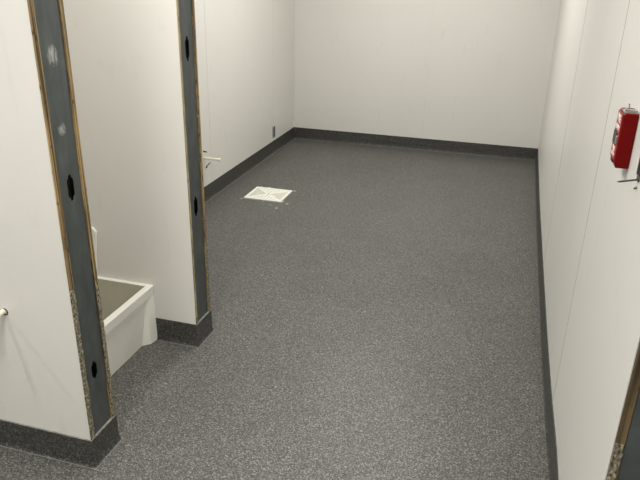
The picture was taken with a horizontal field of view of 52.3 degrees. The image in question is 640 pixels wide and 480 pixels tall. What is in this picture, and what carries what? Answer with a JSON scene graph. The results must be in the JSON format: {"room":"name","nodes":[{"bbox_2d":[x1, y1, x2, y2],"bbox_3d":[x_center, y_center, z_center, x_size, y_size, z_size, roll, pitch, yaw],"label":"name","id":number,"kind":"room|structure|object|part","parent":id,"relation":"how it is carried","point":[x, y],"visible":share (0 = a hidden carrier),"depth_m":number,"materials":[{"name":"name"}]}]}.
{"room":"bathroom","nodes":[
{"label":"bathroom","id":0,"kind":"room"},
{"bbox_2d":[0,0,114,439],"bbox_3d":[-2.174,-0.629,2.347,2.881,2.750,0.159,8,24,15],"label":"wall","id":1,"kind":"structure","parent":0,"point":[55,375],"depth_m":2.15,"materials":[{"name":"white paint"}]},
{"bbox_2d":[0,308,7,316],"bbox_3d":[-1.129,0.282,2.205,0.027,0.027,0.172,8,24,16],"label":"pipe stub","id":2,"kind":"object","parent":1,"relation":"attached to","point":[2,311],"visible":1,"depth_m":2.27,"materials":[{"name":"beige plastic"}]},
{"bbox_2d":[0,309,214,469],"bbox_3d":[-2.070,0.420,3.245,2.892,0.124,1.067,8,24,15],"label":"baseboard","id":3,"kind":"structure","parent":1,"relation":"attached to","point":[58,446],"depth_m":2.49,"materials":[{"name":"plastic"}]},
{"bbox_2d":[63,0,210,324],"bbox_3d":[-0.986,-0.827,2.880,0.901,2.750,0.161,8,24,15],"label":"wall","id":4,"kind":"structure","parent":0,"point":[134,66],"depth_m":2.90,"materials":[{"name":"white paint"}]},
{"bbox_2d":[194,0,293,186],"bbox_3d":[-0.996,-1.514,4.510,0.121,2.750,4.994,8,24,15],"label":"wall","id":5,"kind":"structure","parent":0,"point":[245,48],"depth_m":5.59,"materials":[{"name":"white paint"}]},
{"bbox_2d":[204,157,221,161],"bbox_3d":[-0.833,-0.627,5.051,0.144,0.026,0.025,8,24,15],"label":"pipe stub","id":6,"kind":"object","parent":5,"relation":"attached to","point":[207,158],"visible":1,"depth_m":5.04,"materials":[{"name":"beige plastic"}]},
{"bbox_2d":[204,127,293,202],"bbox_3d":[-0.848,-0.438,5.349,0.014,0.122,4.012,8,24,15],"label":"baseboard","id":7,"kind":"structure","parent":5,"relation":"attached to","point":[222,182],"depth_m":5.90,"materials":[{"name":"plastic"}]},
{"bbox_2d":[0,138,548,479],"bbox_3d":[-0.349,0.702,2.979,6.400,0.120,8.967,8,24,15],"label":"floor","id":8,"kind":"structure","parent":0,"point":[380,319],"depth_m":3.32,"materials":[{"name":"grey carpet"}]},
{"bbox_2d":[97,276,156,375],"bbox_3d":[-1.235,0.442,3.001,0.678,0.303,0.695,8,24,15],"label":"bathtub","id":9,"kind":"object","parent":8,"relation":"on","point":[128,307],"visible":0.26,"depth_m":3.13,"materials":[{"name":"ceramic"}]},
{"bbox_2d":[91,227,97,274],"bbox_3d":[-1.245,0.038,3.220,0.351,0.269,0.015,8,24,15],"label":"board","id":10,"kind":"object","parent":9,"relation":"on","point":[94,231],"visible":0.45,"depth_m":3.15,"materials":[{"name":"white plastic"}]},
{"bbox_2d":[98,279,144,319],"bbox_3d":[-1.234,0.418,2.999,0.611,0.249,0.640,8,24,15],"label":"basin","id":11,"kind":"object","parent":9,"relation":"in","point":[115,294],"depth_m":3.21,"materials":[{"name":"white ceramic"}]},
{"bbox_3d":[-0.851,0.392,3.202,0.054,0.254,0.085,8,24,15],"label":"corner post","id":12,"kind":"part","parent":9,"relation":"part of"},
{"bbox_2d":[244,186,292,202],"bbox_3d":[-0.425,-0.377,5.369,0.317,0.010,0.298,8,24,15],"label":"floor drain","id":13,"kind":"object","parent":8,"relation":"on","point":[259,193],"visible":1,"depth_m":5.36,"materials":[{"name":"metal"}]},
{"bbox_2d":[294,0,560,147],"bbox_3d":[1.007,-2.240,6.336,2.851,2.750,0.130,8,24,15],"label":"wall","id":14,"kind":"structure","parent":0,"point":[472,71],"depth_m":6.49,"materials":[{"name":"white paint"}]},
{"bbox_2d":[294,127,537,160],"bbox_3d":[0.935,-1.011,6.799,2.552,0.122,0.014,8,24,15],"label":"baseboard","id":15,"kind":"structure","parent":14,"relation":"attached to","point":[501,151],"depth_m":6.78,"materials":[{"name":"plastic"}]},
{"bbox_2d":[538,0,639,479],"bbox_3d":[1.508,-1.071,3.586,0.177,2.750,5.339,8,24,15],"label":"wall","id":16,"kind":"structure","parent":0,"point":[590,220],"depth_m":2.20,"materials":[{"name":"white paint"}]},
{"bbox_2d":[535,150,558,479],"bbox_3d":[1.481,0.142,4.092,0.202,0.122,5.349,8,24,15],"label":"baseboard","id":17,"kind":"structure","parent":16,"relation":"attached to","point":[551,444],"depth_m":3.08,"materials":[{"name":"plastic"}]},
{"bbox_2d":[610,104,638,168],"bbox_3d":[0.822,-0.289,1.764,0.043,0.172,0.093,8,24,15],"label":"fire alarm","id":18,"kind":"object","parent":16,"relation":"attached to","point":[627,119],"visible":1,"depth_m":1.73,"materials":[{"name":"red plastic"}]},
{"bbox_3d":[0.807,-0.285,1.770,0.004,0.124,0.081,8,24,15],"label":"plate","id":19,"kind":"part","parent":18,"relation":"part of","materials":[{"name":"red plastic"}]},
{"bbox_2d":[617,158,639,189],"bbox_3d":[0.749,-0.176,1.550,0.048,0.141,0.138,8,24,15],"label":"box","id":20,"kind":"object","parent":16,"relation":"attached to","point":[637,179],"visible":1,"depth_m":1.61,"materials":[{"name":"metal"}]}
]}

